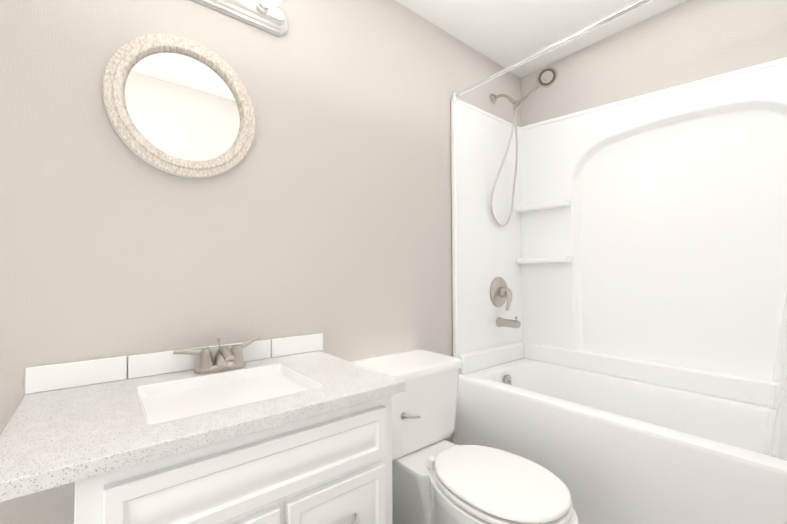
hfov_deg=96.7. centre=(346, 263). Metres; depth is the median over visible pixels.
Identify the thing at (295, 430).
bathroom vanity
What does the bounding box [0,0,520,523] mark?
wall
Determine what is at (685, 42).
wall
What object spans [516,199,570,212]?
shelf
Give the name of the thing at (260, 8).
socket
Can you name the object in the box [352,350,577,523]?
toilet
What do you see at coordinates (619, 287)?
bathtub
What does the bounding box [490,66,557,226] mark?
shower head
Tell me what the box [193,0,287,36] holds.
sconce
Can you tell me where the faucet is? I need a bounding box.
[173,334,260,373]
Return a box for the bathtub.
[451,57,786,523]
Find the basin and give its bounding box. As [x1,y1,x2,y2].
[136,364,324,424]
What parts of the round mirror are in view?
frame, glass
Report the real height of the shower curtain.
1.703 m
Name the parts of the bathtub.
valve plate, valve lever, spout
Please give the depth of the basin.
1.02 m
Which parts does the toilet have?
tank lid, lever arm, tank, seat lid, seat, bowl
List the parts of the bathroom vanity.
door, drawer, pull drawer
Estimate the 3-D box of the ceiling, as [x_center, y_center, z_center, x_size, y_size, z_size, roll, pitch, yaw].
[0.159,-1.412,0.759,3.914,0.100,1.738,1,-2,-35]
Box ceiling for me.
[395,0,686,77]
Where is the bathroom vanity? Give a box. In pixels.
[0,333,404,523]
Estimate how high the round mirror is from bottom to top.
0.463 m
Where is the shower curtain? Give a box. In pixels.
[764,293,786,459]
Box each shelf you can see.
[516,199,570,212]
[516,256,571,263]
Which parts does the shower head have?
arm, handle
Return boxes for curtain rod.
[452,0,653,97]
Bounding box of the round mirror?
[103,34,254,178]
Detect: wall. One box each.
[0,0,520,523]
[521,0,786,126]
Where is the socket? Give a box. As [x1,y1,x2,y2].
[255,0,269,13]
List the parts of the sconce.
bulb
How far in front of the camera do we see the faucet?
1.14 m
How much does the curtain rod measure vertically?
0.038 m
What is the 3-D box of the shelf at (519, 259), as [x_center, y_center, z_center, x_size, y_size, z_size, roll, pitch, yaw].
[1.252,-0.021,2.220,0.074,0.038,0.313,1,-2,-35]

